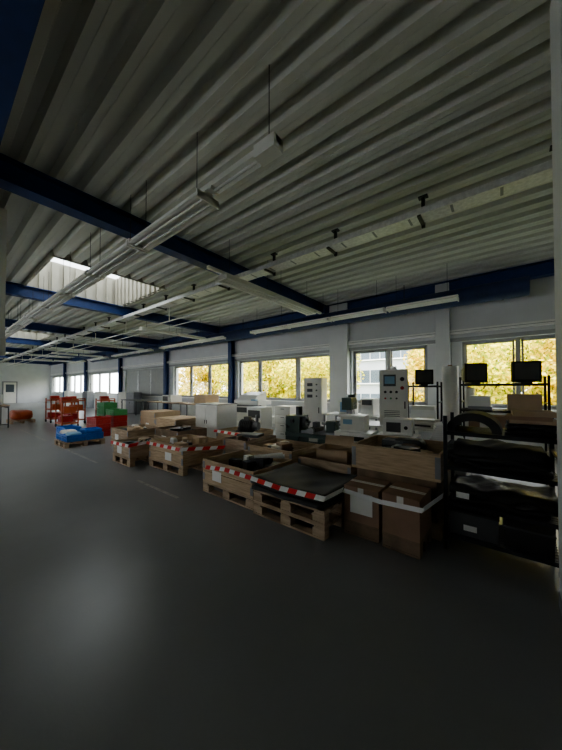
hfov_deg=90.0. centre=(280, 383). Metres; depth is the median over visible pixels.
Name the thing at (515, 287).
steel beam
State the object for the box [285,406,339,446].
metal lathe
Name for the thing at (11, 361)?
steel beam
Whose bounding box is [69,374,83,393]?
window
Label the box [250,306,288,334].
fluorescent light
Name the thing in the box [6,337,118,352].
steel beam
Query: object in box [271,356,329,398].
autumn tree
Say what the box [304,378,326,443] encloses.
tall cabinet
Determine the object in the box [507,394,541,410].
cardboard box
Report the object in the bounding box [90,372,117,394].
window
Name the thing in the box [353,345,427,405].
window
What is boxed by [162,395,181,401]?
instrument
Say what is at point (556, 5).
pillar
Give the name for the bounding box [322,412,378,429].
workbench
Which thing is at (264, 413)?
appliance
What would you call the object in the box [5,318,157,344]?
steel beam
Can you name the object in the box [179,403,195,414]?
workbench
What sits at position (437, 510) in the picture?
storage chest
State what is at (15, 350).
steel beam
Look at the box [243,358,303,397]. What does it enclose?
autumn tree
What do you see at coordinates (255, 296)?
conduit pipe
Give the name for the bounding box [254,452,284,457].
paper roll
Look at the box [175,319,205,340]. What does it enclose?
fluorescent light
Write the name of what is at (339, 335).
wall pillar
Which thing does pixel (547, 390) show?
shelving rack
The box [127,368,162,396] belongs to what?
window
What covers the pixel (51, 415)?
trolley
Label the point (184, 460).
wooden crate
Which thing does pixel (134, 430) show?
wooden crate
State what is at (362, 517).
cardboard box
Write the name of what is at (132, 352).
fluorescent light
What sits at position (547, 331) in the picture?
trim
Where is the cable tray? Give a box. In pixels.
[0,160,552,362]
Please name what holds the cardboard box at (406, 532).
on the floor
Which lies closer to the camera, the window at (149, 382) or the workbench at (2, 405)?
the workbench at (2, 405)
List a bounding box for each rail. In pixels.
[6,64,282,329]
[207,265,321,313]
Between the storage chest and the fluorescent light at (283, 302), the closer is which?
the storage chest
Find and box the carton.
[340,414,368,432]
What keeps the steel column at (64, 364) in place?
on the floor
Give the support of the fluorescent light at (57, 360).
hanging from the ceiling
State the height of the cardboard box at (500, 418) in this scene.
0.300 m
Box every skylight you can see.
[5,329,53,340]
[21,249,166,306]
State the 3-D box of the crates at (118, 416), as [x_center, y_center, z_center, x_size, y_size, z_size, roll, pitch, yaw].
[-5.529,1.270,9.435,0.644,0.790,0.432,-1,-1,38]
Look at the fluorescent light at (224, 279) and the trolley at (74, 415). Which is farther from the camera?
the trolley at (74, 415)
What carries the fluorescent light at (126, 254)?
hanging from the ceiling
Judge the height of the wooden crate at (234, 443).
0.586 m
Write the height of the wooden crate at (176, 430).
0.510 m
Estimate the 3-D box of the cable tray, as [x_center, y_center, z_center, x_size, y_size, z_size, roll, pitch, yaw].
[-11.052,-2.097,14.055,37.280,0.088,0.256,-1,-1,38]
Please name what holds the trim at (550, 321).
attached to the wall at (540, 304)
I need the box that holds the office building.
[323,350,410,399]
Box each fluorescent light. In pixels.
[5,312,14,337]
[5,314,24,332]
[13,311,34,326]
[24,296,52,319]
[29,356,52,360]
[39,258,73,309]
[51,349,77,355]
[54,358,74,362]
[58,232,102,296]
[79,354,102,357]
[85,342,116,347]
[86,202,146,278]
[117,339,144,350]
[122,351,135,354]
[128,132,218,252]
[134,349,152,352]
[139,326,175,335]
[159,344,181,348]
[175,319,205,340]
[176,340,198,345]
[197,336,225,342]
[215,239,278,301]
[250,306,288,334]
[270,296,315,315]
[285,317,331,328]
[329,280,386,321]
[386,294,458,312]
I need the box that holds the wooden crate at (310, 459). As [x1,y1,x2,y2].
[298,450,356,474]
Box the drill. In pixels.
[339,394,356,425]
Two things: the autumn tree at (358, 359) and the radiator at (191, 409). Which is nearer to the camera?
the radiator at (191, 409)
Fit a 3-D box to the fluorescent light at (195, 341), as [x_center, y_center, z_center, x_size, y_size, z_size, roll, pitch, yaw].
[-3.933,-2.068,12.000,1.460,0.834,0.280,-1,-1,38]
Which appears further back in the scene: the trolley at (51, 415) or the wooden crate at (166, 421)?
the trolley at (51, 415)
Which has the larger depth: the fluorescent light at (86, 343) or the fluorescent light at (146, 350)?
the fluorescent light at (146, 350)
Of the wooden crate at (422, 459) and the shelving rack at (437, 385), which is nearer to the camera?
the wooden crate at (422, 459)
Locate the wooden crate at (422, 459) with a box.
[352,435,449,482]
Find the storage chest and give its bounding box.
[357,468,448,540]
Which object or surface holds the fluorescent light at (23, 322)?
hanging from the ceiling
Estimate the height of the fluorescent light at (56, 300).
0.834 m
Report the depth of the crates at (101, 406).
9.78 m
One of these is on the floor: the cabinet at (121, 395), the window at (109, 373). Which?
the cabinet at (121, 395)
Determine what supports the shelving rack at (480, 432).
on the floor
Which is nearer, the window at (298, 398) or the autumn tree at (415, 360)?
the window at (298, 398)
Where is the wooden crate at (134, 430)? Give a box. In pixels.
[111,424,160,445]
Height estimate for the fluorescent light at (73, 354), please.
0.814 m
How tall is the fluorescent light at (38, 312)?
0.834 m
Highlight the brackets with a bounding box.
[2,145,551,362]
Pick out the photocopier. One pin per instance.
(249, 399)
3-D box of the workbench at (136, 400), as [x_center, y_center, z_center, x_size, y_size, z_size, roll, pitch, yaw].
[-7.243,1.301,14.365,2.400,0.900,0.800,-1,-1,38]
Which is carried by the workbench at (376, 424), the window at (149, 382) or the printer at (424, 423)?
the printer at (424, 423)
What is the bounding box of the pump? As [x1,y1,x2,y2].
[237,415,263,437]
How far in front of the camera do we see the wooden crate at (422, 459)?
3.13 m
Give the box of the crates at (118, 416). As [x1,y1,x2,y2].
[105,408,126,429]
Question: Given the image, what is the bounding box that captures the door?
[2,381,17,403]
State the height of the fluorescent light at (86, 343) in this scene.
0.814 m
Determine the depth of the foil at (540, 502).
2.45 m
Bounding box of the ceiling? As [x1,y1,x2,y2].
[0,0,553,361]
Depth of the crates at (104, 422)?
8.72 m
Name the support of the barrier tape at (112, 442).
attached to the wooden crate at (184, 460)
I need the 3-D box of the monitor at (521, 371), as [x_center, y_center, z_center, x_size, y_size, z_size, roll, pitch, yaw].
[3.800,-0.165,4.426,0.360,0.340,0.336,0,-1,21]
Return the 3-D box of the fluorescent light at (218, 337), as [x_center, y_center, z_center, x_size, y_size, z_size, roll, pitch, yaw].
[-2.756,-2.084,11.070,1.460,0.834,0.280,-1,-1,38]
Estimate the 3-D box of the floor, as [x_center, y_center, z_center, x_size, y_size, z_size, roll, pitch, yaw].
[-13.369,1.820,12.650,39.900,0.202,13.930,-1,-1,38]
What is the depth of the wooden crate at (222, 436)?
6.62 m
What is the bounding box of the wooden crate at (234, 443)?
[223,432,275,453]
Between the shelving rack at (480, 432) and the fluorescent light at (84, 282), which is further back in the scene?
the fluorescent light at (84, 282)
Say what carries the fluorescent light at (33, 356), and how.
hanging from the ceiling
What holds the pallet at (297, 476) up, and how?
on the floor
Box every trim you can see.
[50,329,554,376]
[51,319,554,374]
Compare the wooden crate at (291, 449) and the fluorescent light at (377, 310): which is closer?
the wooden crate at (291, 449)
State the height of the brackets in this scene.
0.440 m
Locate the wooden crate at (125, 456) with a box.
[112,435,164,466]
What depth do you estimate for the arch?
2.55 m
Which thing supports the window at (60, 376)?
in the wall at (540, 304)
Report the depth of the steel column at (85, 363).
23.16 m
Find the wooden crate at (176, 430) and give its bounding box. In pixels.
[155,425,206,436]
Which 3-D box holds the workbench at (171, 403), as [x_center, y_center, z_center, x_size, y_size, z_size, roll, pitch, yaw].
[-5.013,1.266,12.349,2.000,0.900,0.800,-1,-1,38]
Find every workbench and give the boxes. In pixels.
[0,404,9,427]
[121,399,158,415]
[147,401,187,415]
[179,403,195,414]
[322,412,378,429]
[369,420,432,431]
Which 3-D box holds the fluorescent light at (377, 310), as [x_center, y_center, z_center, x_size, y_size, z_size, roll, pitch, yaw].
[1.969,-2.149,7.340,1.460,0.834,0.280,-1,-1,38]
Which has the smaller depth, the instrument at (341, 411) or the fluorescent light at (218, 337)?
the instrument at (341, 411)
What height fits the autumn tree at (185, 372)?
5.529 m
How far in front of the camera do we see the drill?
5.79 m
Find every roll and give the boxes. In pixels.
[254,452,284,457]
[442,365,458,423]
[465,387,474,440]
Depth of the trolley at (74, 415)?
11.91 m
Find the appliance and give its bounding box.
[247,406,271,428]
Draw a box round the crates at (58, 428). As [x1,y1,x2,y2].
[55,425,80,438]
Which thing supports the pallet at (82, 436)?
on the floor
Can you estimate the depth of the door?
27.50 m
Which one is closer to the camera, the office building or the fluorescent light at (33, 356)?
the fluorescent light at (33, 356)
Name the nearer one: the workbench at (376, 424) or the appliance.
the workbench at (376, 424)
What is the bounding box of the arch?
[447,411,501,433]
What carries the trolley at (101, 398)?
on the floor
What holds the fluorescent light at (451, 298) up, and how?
hanging from the ceiling
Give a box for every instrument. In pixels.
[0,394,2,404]
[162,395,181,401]
[339,400,357,413]
[383,417,413,436]
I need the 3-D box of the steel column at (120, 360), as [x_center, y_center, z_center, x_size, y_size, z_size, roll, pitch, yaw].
[-10.900,-0.093,19.037,0.280,3.850,0.280,-1,-1,38]
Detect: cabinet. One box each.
[64,391,73,405]
[82,391,93,407]
[94,392,106,408]
[118,392,125,408]
[126,392,141,413]
[195,402,236,437]
[275,405,295,438]
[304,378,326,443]
[334,429,377,444]
[379,366,407,424]
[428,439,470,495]
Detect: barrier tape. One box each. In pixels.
[110,441,224,450]
[205,465,443,512]
[214,429,248,447]
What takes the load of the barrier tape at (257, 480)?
attached to the pallet at (297, 476)
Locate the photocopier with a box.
[234,392,274,425]
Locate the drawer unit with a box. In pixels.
[376,431,420,438]
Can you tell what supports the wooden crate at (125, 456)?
on the floor
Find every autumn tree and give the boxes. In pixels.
[178,365,225,395]
[178,368,202,394]
[207,363,257,395]
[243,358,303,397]
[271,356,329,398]
[303,354,364,398]
[402,349,423,401]
[422,341,540,403]
[471,339,551,403]
[499,339,556,404]
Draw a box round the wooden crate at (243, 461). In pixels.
[203,449,292,510]
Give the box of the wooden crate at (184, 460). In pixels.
[149,434,222,475]
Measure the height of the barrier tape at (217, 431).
0.070 m
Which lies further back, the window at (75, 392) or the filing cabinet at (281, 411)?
the window at (75, 392)
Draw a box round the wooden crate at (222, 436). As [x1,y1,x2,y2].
[216,426,272,451]
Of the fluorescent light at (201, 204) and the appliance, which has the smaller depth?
the fluorescent light at (201, 204)
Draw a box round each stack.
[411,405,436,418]
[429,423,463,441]
[504,409,556,437]
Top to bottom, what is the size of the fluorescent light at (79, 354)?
0.814 m
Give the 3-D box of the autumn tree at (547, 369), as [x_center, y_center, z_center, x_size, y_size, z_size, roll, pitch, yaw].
[10.635,0.235,9.825,4.227,6.174,5.030,0,-1,-3]
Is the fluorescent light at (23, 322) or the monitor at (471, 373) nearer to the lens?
the monitor at (471, 373)
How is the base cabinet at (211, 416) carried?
on the floor
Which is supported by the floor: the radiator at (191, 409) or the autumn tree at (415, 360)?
the radiator at (191, 409)
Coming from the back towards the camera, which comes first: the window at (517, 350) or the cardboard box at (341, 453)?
the window at (517, 350)
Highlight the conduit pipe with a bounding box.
[6,296,257,365]
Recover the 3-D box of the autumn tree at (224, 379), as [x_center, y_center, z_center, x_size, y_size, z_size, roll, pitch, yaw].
[-3.498,0.760,21.481,4.272,5.529,4.400,0,-1,-5]
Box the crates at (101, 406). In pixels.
[96,402,116,415]
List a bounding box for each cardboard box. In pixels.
[194,394,218,403]
[309,435,353,464]
[344,475,390,542]
[382,481,431,559]
[469,415,505,428]
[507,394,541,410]
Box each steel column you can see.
[63,363,65,403]
[83,359,87,390]
[118,358,122,391]
[163,351,168,408]
[228,341,234,402]
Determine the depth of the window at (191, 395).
14.10 m
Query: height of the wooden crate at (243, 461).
0.498 m
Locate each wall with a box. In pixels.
[0,362,50,402]
[51,276,556,458]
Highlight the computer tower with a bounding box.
[361,398,378,415]
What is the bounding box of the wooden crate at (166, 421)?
[155,415,195,426]
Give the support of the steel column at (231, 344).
on the floor
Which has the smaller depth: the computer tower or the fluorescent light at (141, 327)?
the computer tower
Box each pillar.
[329,303,349,426]
[435,282,450,420]
[550,0,561,615]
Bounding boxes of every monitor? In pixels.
[415,369,432,384]
[461,363,487,383]
[511,361,541,382]
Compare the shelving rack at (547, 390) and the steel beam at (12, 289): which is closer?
the shelving rack at (547, 390)
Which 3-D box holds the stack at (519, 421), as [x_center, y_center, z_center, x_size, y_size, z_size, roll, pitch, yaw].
[2.170,0.341,2.447,0.353,0.200,0.421,-1,-1,38]
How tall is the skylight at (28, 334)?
1.020 m
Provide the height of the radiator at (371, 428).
0.800 m
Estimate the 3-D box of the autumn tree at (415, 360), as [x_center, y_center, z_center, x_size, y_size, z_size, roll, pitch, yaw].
[8.198,0.482,15.308,4.016,5.865,4.779,0,-1,-3]
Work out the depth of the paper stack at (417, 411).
5.44 m
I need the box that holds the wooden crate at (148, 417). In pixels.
[140,409,179,424]
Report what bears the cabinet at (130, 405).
on the floor
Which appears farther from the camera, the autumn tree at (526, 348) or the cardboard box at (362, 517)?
the autumn tree at (526, 348)
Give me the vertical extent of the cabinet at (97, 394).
1.250 m
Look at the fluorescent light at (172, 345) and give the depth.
12.95 m
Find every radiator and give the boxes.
[187,402,195,415]
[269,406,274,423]
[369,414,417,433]
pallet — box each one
[54,427,104,448]
[251,462,356,540]
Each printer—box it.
[414,418,441,428]
[468,395,492,409]
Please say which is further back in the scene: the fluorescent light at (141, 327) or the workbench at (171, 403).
the workbench at (171, 403)
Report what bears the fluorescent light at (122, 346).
hanging from the ceiling
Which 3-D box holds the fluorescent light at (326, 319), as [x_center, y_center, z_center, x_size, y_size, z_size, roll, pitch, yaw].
[0.776,-2.133,8.282,1.460,0.834,0.280,-1,-1,38]
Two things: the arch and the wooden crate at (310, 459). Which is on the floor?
the wooden crate at (310, 459)
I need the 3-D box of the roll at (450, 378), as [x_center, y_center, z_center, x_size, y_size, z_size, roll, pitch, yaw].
[3.509,0.612,5.821,0.340,1.980,0.340,-1,-1,38]
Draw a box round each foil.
[448,438,553,478]
[449,474,557,519]
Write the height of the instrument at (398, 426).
0.240 m
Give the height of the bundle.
0.556 m
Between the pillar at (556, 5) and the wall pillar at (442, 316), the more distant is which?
the wall pillar at (442, 316)
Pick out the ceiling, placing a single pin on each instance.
(377, 107)
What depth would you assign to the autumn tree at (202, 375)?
23.89 m
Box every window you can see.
[53,376,62,392]
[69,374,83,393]
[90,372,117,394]
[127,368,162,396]
[175,362,227,398]
[236,353,329,402]
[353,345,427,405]
[462,334,556,411]
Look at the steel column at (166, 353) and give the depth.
15.41 m
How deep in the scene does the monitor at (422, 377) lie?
5.52 m
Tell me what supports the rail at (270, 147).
hanging from the ceiling
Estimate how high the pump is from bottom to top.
0.420 m
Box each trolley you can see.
[45,396,65,422]
[55,397,78,426]
[60,396,85,424]
[95,396,114,415]
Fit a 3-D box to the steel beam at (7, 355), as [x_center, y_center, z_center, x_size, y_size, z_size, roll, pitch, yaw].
[-21.772,-2.152,22.651,0.220,0.295,7.660,-1,-1,38]
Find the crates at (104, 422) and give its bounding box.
[86,416,110,436]
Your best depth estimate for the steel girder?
1.87 m
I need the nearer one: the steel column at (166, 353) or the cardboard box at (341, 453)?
the cardboard box at (341, 453)
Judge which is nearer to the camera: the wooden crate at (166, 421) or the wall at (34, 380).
the wooden crate at (166, 421)
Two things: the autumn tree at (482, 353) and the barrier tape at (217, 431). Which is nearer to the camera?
the barrier tape at (217, 431)
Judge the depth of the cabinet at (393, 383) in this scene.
4.83 m
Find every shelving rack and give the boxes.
[408,382,442,433]
[443,412,559,578]
[459,375,550,485]
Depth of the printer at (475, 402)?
4.59 m
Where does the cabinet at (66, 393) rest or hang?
on the floor
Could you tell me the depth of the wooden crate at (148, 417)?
9.39 m
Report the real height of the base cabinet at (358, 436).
0.780 m
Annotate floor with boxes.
[0,402,561,749]
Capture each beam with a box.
[0,153,325,314]
[0,354,68,360]
[0,359,52,364]
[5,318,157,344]
[6,281,220,333]
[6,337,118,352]
[6,347,89,357]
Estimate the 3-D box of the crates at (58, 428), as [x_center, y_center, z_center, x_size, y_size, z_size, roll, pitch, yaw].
[-6.161,1.447,8.147,0.624,0.390,0.412,-1,-1,33]
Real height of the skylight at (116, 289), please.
1.020 m
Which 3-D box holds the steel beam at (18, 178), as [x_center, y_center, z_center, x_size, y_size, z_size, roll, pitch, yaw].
[-0.976,-2.439,6.230,0.220,0.295,7.660,-1,-1,38]
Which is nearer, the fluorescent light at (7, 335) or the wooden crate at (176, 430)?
the wooden crate at (176, 430)
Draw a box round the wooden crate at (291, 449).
[248,438,316,462]
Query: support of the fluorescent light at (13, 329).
hanging from the ceiling
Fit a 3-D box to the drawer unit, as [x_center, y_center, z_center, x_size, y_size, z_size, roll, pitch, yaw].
[1.771,1.174,4.239,0.560,0.800,0.420,-1,-1,35]
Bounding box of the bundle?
[6,410,34,423]
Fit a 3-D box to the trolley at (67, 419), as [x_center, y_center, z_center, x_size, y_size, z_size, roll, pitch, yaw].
[-8.252,1.114,10.832,0.920,1.150,0.540,-1,-1,38]
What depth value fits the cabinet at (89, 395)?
20.83 m

